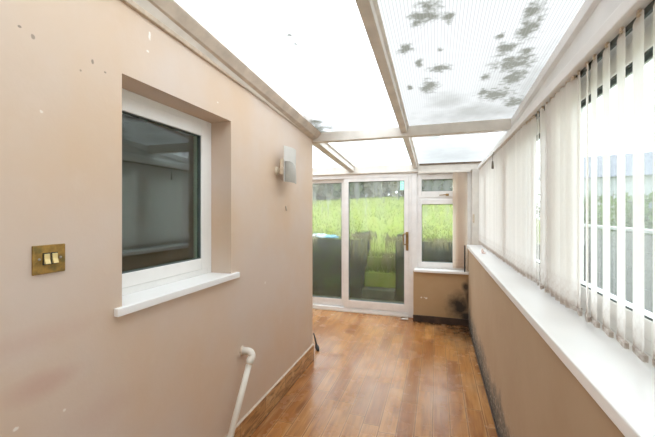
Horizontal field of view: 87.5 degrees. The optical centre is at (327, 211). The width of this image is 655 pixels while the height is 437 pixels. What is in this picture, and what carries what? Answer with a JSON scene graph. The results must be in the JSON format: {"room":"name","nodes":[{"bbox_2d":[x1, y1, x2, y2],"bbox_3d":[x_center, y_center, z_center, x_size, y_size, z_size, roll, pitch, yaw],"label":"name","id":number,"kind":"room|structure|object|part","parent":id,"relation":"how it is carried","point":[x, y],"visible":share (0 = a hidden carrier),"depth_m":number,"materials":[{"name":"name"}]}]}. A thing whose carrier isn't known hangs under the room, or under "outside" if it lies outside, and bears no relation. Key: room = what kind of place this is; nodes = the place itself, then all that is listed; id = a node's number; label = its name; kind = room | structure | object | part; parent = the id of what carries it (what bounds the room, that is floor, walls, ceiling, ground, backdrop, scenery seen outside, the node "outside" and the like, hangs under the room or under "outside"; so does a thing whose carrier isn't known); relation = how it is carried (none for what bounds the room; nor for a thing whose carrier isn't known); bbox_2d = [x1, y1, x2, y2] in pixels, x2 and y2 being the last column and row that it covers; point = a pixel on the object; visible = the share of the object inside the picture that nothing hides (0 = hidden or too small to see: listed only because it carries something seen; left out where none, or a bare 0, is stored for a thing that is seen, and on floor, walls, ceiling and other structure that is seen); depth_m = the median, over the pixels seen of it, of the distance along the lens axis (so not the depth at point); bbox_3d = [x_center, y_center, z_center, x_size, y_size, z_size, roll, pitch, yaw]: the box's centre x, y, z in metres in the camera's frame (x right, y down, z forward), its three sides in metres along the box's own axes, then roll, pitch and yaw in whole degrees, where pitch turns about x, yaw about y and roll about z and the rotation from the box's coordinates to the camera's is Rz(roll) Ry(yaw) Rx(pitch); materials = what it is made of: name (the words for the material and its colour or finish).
{"room":"sunroom","nodes":[
{"label":"sunroom","id":0,"kind":"room"},
{"bbox_2d":[0,0,311,436],"bbox_3d":[-0.960,0.125,1.331,0.240,2.750,4.550,0,0,18],"label":"wall","id":1,"kind":"structure","parent":0,"point":[70,367],"depth_m":1.34,"materials":[{"name":"paint"}]},
{"bbox_2d":[32,243,64,275],"bbox_3d":[-0.896,0.152,1.106,0.019,0.092,0.098,0,0,18],"label":"light switch","id":2,"kind":"object","parent":1,"relation":"attached to","point":[46,259],"visible":1,"depth_m":1.10,"materials":[{"name":"gold metal"}]},
{"bbox_2d":[114,88,239,316],"bbox_3d":[-0.786,-0.072,1.770,0.223,0.965,0.861,0,0,18],"label":"window","id":3,"kind":"structure","parent":1,"relation":"in","point":[142,288],"depth_m":1.84,"materials":[{"name":"white plastic"}]},
{"bbox_3d":[-0.863,-0.089,1.780,0.060,0.864,0.693,0,0,18],"label":"sash","id":4,"kind":"part","parent":3,"relation":"part of","materials":[{"name":"white plastic"}]},
{"bbox_3d":[-0.868,-0.089,1.782,0.059,0.931,0.761,0,0,18],"label":"frame","id":5,"kind":"part","parent":3,"relation":"part of","materials":[{"name":"white plastic"}]},
{"bbox_3d":[-0.786,0.393,1.770,0.223,0.034,0.861,0,0,18],"label":"sill","id":6,"kind":"part","parent":3,"relation":"part of","materials":[{"name":"plastic"}]},
{"bbox_2d":[121,0,244,87],"bbox_3d":[-0.694,-0.840,1.734,0.021,0.068,1.020,0,0,18],"label":"trim","id":7,"kind":"structure","parent":1,"relation":"attached to","point":[131,3],"depth_m":1.62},
{"bbox_2d":[133,0,320,139],"bbox_3d":[-0.800,-0.920,1.280,0.095,0.387,4.550,0,0,18],"label":"trim","id":8,"kind":"structure","parent":1,"relation":"attached to","point":[171,9],"depth_m":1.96,"materials":[{"name":"white plastic"}]},
{"bbox_2d":[227,346,255,436],"bbox_3d":[-0.556,1.178,2.043,0.108,0.623,0.384,0,0,18],"label":"pipe","id":9,"kind":"object","parent":1,"relation":"attached to","point":[244,350],"visible":1,"depth_m":2.08,"materials":[{"name":"beige plastic"}]},
{"bbox_2d":[225,344,313,436],"bbox_3d":[-0.838,1.337,1.297,0.012,0.009,4.560,0,0,18],"label":"trim","id":10,"kind":"structure","parent":1,"relation":"attached to","point":[303,354],"depth_m":2.56,"materials":[{"name":"brown wood"}]},
{"bbox_2d":[234,345,313,436],"bbox_3d":[-0.909,1.421,1.321,0.162,0.158,4.562,0,0,18],"label":"baseboard","id":11,"kind":"structure","parent":1,"relation":"attached to","point":[246,428],"depth_m":2.59,"materials":[{"name":"brown wood"}]},
{"bbox_2d":[274,146,295,183],"bbox_3d":[-0.325,-0.373,2.745,0.106,0.277,0.239,0,0,18],"label":"wall lamp","id":12,"kind":"object","parent":1,"relation":"attached to","point":[287,168],"visible":1,"depth_m":2.67,"materials":[{"name":"beige plastic"}]},
{"bbox_3d":[-0.290,-0.373,2.739,0.027,0.277,0.230,0,0,18],"label":"lamp shade","id":13,"kind":"part","parent":12,"relation":"part of","materials":[{"name":"white glass"}]},
{"bbox_3d":[-0.284,-0.316,2.737,0.024,0.162,0.218,0,0,18],"label":"arch plate","id":14,"kind":"part","parent":12,"relation":"part of","materials":[{"name":"silver metal"}]},
{"bbox_2d":[312,143,355,171],"bbox_3d":[0.108,-0.698,4.323,0.124,0.192,1.640,0,0,18],"label":"trim","id":15,"kind":"structure","parent":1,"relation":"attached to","point":[329,150],"depth_m":4.19,"materials":[{"name":"white plastic"}]},
{"bbox_2d":[312,118,510,143],"bbox_3d":[0.694,-0.752,3.232,1.850,0.095,0.080,0,0,18],"label":"trim","id":16,"kind":"structure","parent":1,"relation":"attached to","point":[496,125],"depth_m":3.15,"materials":[{"name":"white plastic"}]},
{"bbox_2d":[122,114,193,271],"bbox_3d":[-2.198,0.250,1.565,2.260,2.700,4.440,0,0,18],"label":"window pane","id":17,"kind":"structure","parent":0,"point":[158,161],"depth_m":3.69,"materials":[{"name":"glass"}]},
{"bbox_2d":[250,309,497,436],"bbox_3d":[-0.295,1.550,2.111,3.250,0.100,6.440,0,0,18],"label":"floor","id":18,"kind":"structure","parent":0,"point":[370,375],"depth_m":2.97,"materials":[{"name":"brown wood"}]},
{"bbox_2d":[313,333,318,350],"bbox_3d":[-0.115,1.414,3.724,0.044,0.171,0.110,0,0,-27],"label":"stub","id":19,"kind":"object","parent":18,"relation":"on","point":[316,344],"visible":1,"depth_m":3.73,"materials":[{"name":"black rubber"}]},
{"bbox_2d":[174,0,584,167],"bbox_3d":[-0.301,-0.895,2.144,3.320,0.455,6.500,0,0,18],"label":"roof panel","id":20,"kind":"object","parent":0,"point":[454,60],"depth_m":1.98,"materials":[{"name":"plastic"}]},
{"bbox_2d":[355,0,408,132],"bbox_3d":[0.019,-0.928,1.018,0.090,0.380,4.550,0,0,18],"label":"trim","id":21,"kind":"structure","parent":20,"relation":"attached to","point":[369,10],"depth_m":1.84,"materials":[{"name":"white plastic"}]},
{"bbox_2d":[312,163,479,175],"bbox_3d":[0.613,-0.618,5.112,3.150,0.123,0.170,0,0,18],"label":"trim","id":22,"kind":"structure","parent":20,"relation":"attached to","point":[402,167],"depth_m":4.94,"materials":[{"name":"white plastic"}]},
{"bbox_2d":[403,138,418,167],"bbox_3d":[0.987,-0.706,4.041,0.090,0.176,1.640,0,0,18],"label":"trim","id":23,"kind":"structure","parent":20,"relation":"attached to","point":[408,142],"depth_m":3.93,"materials":[{"name":"white plastic"}]},
{"bbox_2d":[419,161,481,164],"bbox_3d":[1.686,-0.665,4.672,0.833,0.023,0.017,0,0,18],"label":"trim","id":24,"kind":"structure","parent":20,"relation":"attached to","point":[472,161],"depth_m":4.66,"materials":[{"name":"grey plastic"}]},
{"bbox_2d":[492,0,623,148],"bbox_3d":[1.084,-0.875,1.385,0.024,0.486,5.900,0,0,18],"label":"trim","id":25,"kind":"structure","parent":20,"relation":"attached to","point":[588,6],"depth_m":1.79,"materials":[{"name":"white plastic"}]},
{"bbox_2d":[413,271,468,319],"bbox_3d":[1.564,1.161,4.744,0.705,0.678,0.290,0,0,18],"label":"wall","id":26,"kind":"structure","parent":0,"point":[434,294],"depth_m":4.60,"materials":[{"name":"paint"}]},
{"bbox_2d":[312,173,410,317],"bbox_3d":[0.225,0.472,5.203,2.055,2.056,0.173,0,0,18],"label":"door","id":27,"kind":"structure","parent":26,"relation":"in","point":[344,304],"depth_m":5.07,"materials":[{"name":"plastic"}]},
{"bbox_3d":[-0.199,0.469,5.393,1.032,1.938,0.046,0,0,18],"label":"panel","id":28,"kind":"part","parent":27,"relation":"part of","materials":[{"name":"glass"}]},
{"bbox_3d":[0.711,0.467,5.038,0.957,1.934,0.046,0,0,18],"label":"panel","id":29,"kind":"part","parent":27,"relation":"part of","materials":[{"name":"plastic"}]},
{"bbox_3d":[1.134,0.417,4.874,0.036,0.265,0.011,0,0,18],"label":"handle","id":30,"kind":"part","parent":27,"relation":"part of","materials":[{"name":"gold metal"}]},
{"bbox_2d":[411,173,416,317],"bbox_3d":[1.244,0.472,4.891,0.077,2.056,0.125,0,0,18],"label":"door frame","id":31,"kind":"structure","parent":26,"relation":"attached to","point":[413,175],"depth_m":4.83,"materials":[{"name":"plastic"}]},
{"bbox_2d":[413,315,468,325],"bbox_3d":[1.514,1.456,4.596,0.710,0.088,0.022,0,0,18],"label":"baseboard","id":32,"kind":"structure","parent":26,"relation":"attached to","point":[418,318],"depth_m":4.58,"materials":[{"name":"brown wood"}]},
{"bbox_2d":[414,171,471,274],"bbox_3d":[1.574,0.132,4.678,0.745,1.376,0.250,0,0,18],"label":"window","id":33,"kind":"structure","parent":26,"relation":"in","point":[423,197],"depth_m":4.74,"materials":[{"name":"plastic"}]},
{"bbox_3d":[1.544,0.804,4.651,0.705,0.032,0.180,0,0,18],"label":"sill","id":34,"kind":"part","parent":33,"relation":"part of","materials":[{"name":"plastic"}]},
{"bbox_2d":[418,170,470,268],"bbox_3d":[1.588,0.098,4.665,0.680,1.320,0.041,0,0,18],"label":"vertical blind","id":35,"kind":"object","parent":33,"relation":"attached to","point":[459,176],"visible":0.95,"depth_m":4.59,"materials":[{"name":"fabric"}]},
{"bbox_3d":[1.612,-0.367,4.745,0.669,0.325,0.058,0,0,18],"label":"sash","id":36,"kind":"part","parent":33,"relation":"part of","materials":[{"name":"plastic"}]},
{"bbox_3d":[1.612,0.295,4.745,0.669,0.940,0.058,0,0,18],"label":"sash","id":37,"kind":"part","parent":33,"relation":"part of","materials":[{"name":"plastic"}]},
{"bbox_2d":[466,247,467,271],"bbox_3d":[1.831,0.614,4.491,0.017,0.348,0.016,0,0,18],"label":"vertical pipe","id":38,"kind":"object","parent":33,"relation":"on","point":[466,247],"visible":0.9,"depth_m":4.49,"materials":[{"name":"white plastic"}]},
{"bbox_2d":[468,250,624,436],"bbox_3d":[1.097,0.981,1.665,0.285,1.038,6.440,0,0,18],"label":"wall","id":39,"kind":"structure","parent":0,"point":[531,391],"depth_m":1.66,"materials":[{"name":"paint"}]},
{"bbox_2d":[468,325,499,436],"bbox_3d":[0.909,1.489,1.561,0.010,0.022,6.128,0,0,18],"label":"baseboard","id":40,"kind":"structure","parent":39,"relation":"attached to","point":[493,417],"depth_m":2.85,"materials":[{"name":"brown wood"}]},
{"bbox_2d":[466,12,654,436],"bbox_3d":[1.086,0.092,1.645,0.334,1.415,6.405,0,0,18],"label":"window","id":41,"kind":"structure","parent":39,"relation":"in","point":[619,382],"depth_m":1.12,"materials":[{"name":"plastic"}]},
{"bbox_3d":[1.003,0.444,1.516,0.254,0.037,6.100,0,0,18],"label":"sill","id":42,"kind":"part","parent":41,"relation":"part of","materials":[{"name":"plastic"}]},
{"bbox_2d":[478,0,654,367],"bbox_3d":[1.306,-0.101,2.305,0.057,1.022,4.586,0,0,18],"label":"vertical blind","id":43,"kind":"object","parent":41,"relation":"attached to","point":[508,192],"visible":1,"depth_m":1.44,"materials":[{"name":"fabric"}]},
{"bbox_3d":[1.158,-0.095,1.535,0.070,1.040,6.240,0,0,18],"label":"frame","id":44,"kind":"part","parent":41,"relation":"part of","materials":[{"name":"white plastic"}]},
{"bbox_3d":[0.889,-0.085,0.729,0.061,0.934,1.974,0,0,18],"label":"sash","id":45,"kind":"part","parent":41,"relation":"part of","materials":[{"name":"white plastic"}]},
{"label":"outside","id":46,"kind":"structure","parent":0,"visible":0},
{"bbox_2d":[312,294,403,302],"bbox_3d":[-5.000,1.710,4.226,16.900,0.180,13.000,0,0,18],"label":"ground","id":47,"kind":"structure","parent":46,"point":[361,298],"depth_m":6.33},
{"bbox_2d":[362,255,394,300],"bbox_3d":[1.083,1.260,6.793,0.620,0.720,0.980,0,0,18],"label":"steps","id":48,"kind":"structure","parent":47,"relation":"on","point":[379,285],"depth_m":6.54,"materials":[{"name":"green plant"}]},
{"bbox_2d":[365,250,394,273],"bbox_3d":[1.087,0.962,6.808,0.716,0.436,0.593,0,0,18],"label":"grass","id":49,"kind":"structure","parent":48,"relation":"on","point":[375,252],"depth_m":6.73,"materials":[{"name":"green plant"}]},
{"bbox_2d":[377,252,394,271],"bbox_3d":[1.298,1.006,6.618,0.708,0.497,0.219,0,0,18],"label":"dry grass","id":50,"kind":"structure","parent":48,"relation":"on","point":[386,255],"depth_m":6.63,"materials":[{"name":"plant"}]},
{"bbox_2d":[312,231,584,301],"bbox_3d":[-2.593,1.010,7.970,14.200,1.220,1.000,0,0,18],"label":"wall","id":51,"kind":"structure","parent":47,"relation":"on","point":[326,267],"depth_m":6.54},
{"bbox_2d":[312,233,326,237],"bbox_3d":[-0.142,0.464,6.775,0.406,0.083,0.205,0,0,18],"label":"plastic sheet","id":52,"kind":"object","parent":51,"relation":"on","point":[318,235],"visible":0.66,"depth_m":6.73,"materials":[{"name":"white plastic"}]},
{"bbox_2d":[324,235,338,237],"bbox_3d":[0.079,0.474,6.692,0.321,0.061,0.180,0,0,18],"label":"plastic bag","id":53,"kind":"object","parent":51,"relation":"on","point":[326,236],"visible":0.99,"depth_m":6.64,"materials":[{"name":"blue plastic"}]},
{"bbox_2d":[339,229,389,271],"bbox_3d":[0.677,0.732,6.278,0.928,0.823,0.233,0,0,18],"label":"dry grass","id":54,"kind":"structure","parent":51,"relation":"on","point":[364,236],"depth_m":6.26,"materials":[{"name":"plant"}]},
{"bbox_2d":[381,234,426,260],"bbox_3d":[1.355,0.661,6.070,0.798,0.527,0.217,0,0,18],"label":"dry grass","id":55,"kind":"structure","parent":51,"relation":"attached to","point":[387,238],"depth_m":6.10,"materials":[{"name":"plant"}]},
{"bbox_2d":[425,237,452,251],"bbox_3d":[1.930,0.589,5.886,0.639,0.293,0.215,0,0,18],"label":"dry grass","id":56,"kind":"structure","parent":51,"relation":"attached to","point":[442,240],"depth_m":5.85,"materials":[{"name":"plant"}]},
{"bbox_2d":[539,220,652,312],"bbox_3d":[4.425,0.910,6.196,0.150,1.420,11.600,0,0,18],"label":"fence","id":57,"kind":"object","parent":47,"relation":"on","point":[648,240],"visible":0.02,"depth_m":4.32,"materials":[{"name":"white"}]},
{"bbox_3d":[4.425,0.220,6.196,0.150,0.040,11.600,0,0,18],"label":"cap rail","id":58,"kind":"part","parent":57,"relation":"part of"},
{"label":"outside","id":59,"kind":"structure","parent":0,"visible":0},
{"bbox_3d":[28.728,1.710,20.202,37.600,0.180,64.000,0,0,18],"label":"ground","id":60,"kind":"structure","parent":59,"visible":0},
{"bbox_2d":[539,194,590,228],"bbox_3d":[8.249,0.485,12.027,2.368,2.582,2.449,0,0,18],"label":"shrub","id":61,"kind":"object","parent":60,"relation":"on","point":[539,194],"visible":0.02,"depth_m":12.02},
{"bbox_2d":[539,151,652,228],"bbox_3d":[19.662,-1.400,22.055,9.600,6.200,7.600,0,0,38],"label":"house","id":62,"kind":"structure","parent":60,"relation":"on","point":[648,156],"depth_m":20.28,"materials":[{"name":"stone"}]},
{"bbox_2d":[584,190,652,265],"bbox_3d":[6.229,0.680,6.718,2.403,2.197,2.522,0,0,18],"label":"shrub","id":63,"kind":"object","parent":60,"relation":"on","point":[648,219],"visible":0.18,"depth_m":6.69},
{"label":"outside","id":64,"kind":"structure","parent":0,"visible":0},
{"bbox_2d":[312,197,539,254],"bbox_3d":[1.126,0.256,22.864,16.200,1.981,31.207,0,0,18],"label":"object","id":65,"kind":"structure","parent":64,"point":[378,224],"depth_m":8.35,"materials":[{"name":"green plant"}]},
{"bbox_2d":[312,184,339,199],"bbox_3d":[-0.243,-1.838,16.661,1.623,2.857,1.714,0,0,-32],"label":"shrub","id":66,"kind":"object","parent":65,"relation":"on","point":[318,190],"visible":0.17,"depth_m":16.23,"materials":[{"name":"plant"}]},
{"bbox_2d":[333,182,364,198],"bbox_3d":[0.955,-2.064,15.774,1.802,3.186,1.591,0,0,18],"label":"shrub","id":67,"kind":"object","parent":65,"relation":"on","point":[355,187],"visible":0.16,"depth_m":15.47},
{"bbox_2d":[356,182,368,197],"bbox_3d":[2.155,-2.485,18.588,2.621,4.014,2.505,0,0,18],"label":"tree","id":68,"kind":"object","parent":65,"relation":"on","point":[361,196],"visible":0.02,"depth_m":18.16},
{"bbox_2d":[363,182,392,196],"bbox_3d":[2.413,-1.978,15.746,1.825,2.891,1.600,0,0,18],"label":"shrub","id":69,"kind":"object","parent":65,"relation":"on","point":[377,189],"visible":0.15,"depth_m":15.37,"materials":[{"name":"plant"}]},
{"bbox_2d":[387,180,425,196],"bbox_3d":[3.483,-1.974,14.829,1.786,2.951,1.627,0,0,18],"label":"shrub","id":70,"kind":"object","parent":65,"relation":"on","point":[394,184],"visible":0.06,"depth_m":14.75,"materials":[{"name":"plant"}]},
{"bbox_2d":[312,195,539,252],"bbox_3d":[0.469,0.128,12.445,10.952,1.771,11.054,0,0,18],"label":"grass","id":71,"kind":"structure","parent":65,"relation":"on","point":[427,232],"depth_m":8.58,"materials":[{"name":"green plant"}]},
{"bbox_2d":[422,180,452,190],"bbox_3d":[4.860,-1.936,14.843,1.768,2.855,1.564,0,0,10],"label":"shrub","id":72,"kind":"object","parent":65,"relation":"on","point":[430,185],"visible":0.16,"depth_m":14.50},
{"bbox_3d":[2.964,-1.475,12.701,0.900,2.450,0.042,0,0,18],"label":"post","id":73,"kind":"object","parent":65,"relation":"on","visible":0},
{"bbox_2d":[400,181,403,189],"bbox_3d":[2.907,-1.725,12.721,0.400,1.810,0.068,0,0,18],"label":"cloth","id":74,"kind":"object","parent":73,"relation":"hanging from","point":[401,182],"visible":0.11,"depth_m":12.77,"materials":[{"name":"teal fabric"}]},
{"bbox_3d":[-1.228,0.300,4.693,0.100,2.400,2.090,0,0,18],"label":"wall","id":75,"kind":"structure","parent":0,"visible":0},
{"bbox_2d":[312,168,478,175],"bbox_3d":[0.564,-0.575,5.025,3.110,0.026,0.025,0,0,18],"label":"trim","id":76,"kind":"structure","parent":75,"relation":"attached to","point":[460,168],"depth_m":4.89,"materials":[{"name":"white plastic"}]}
]}

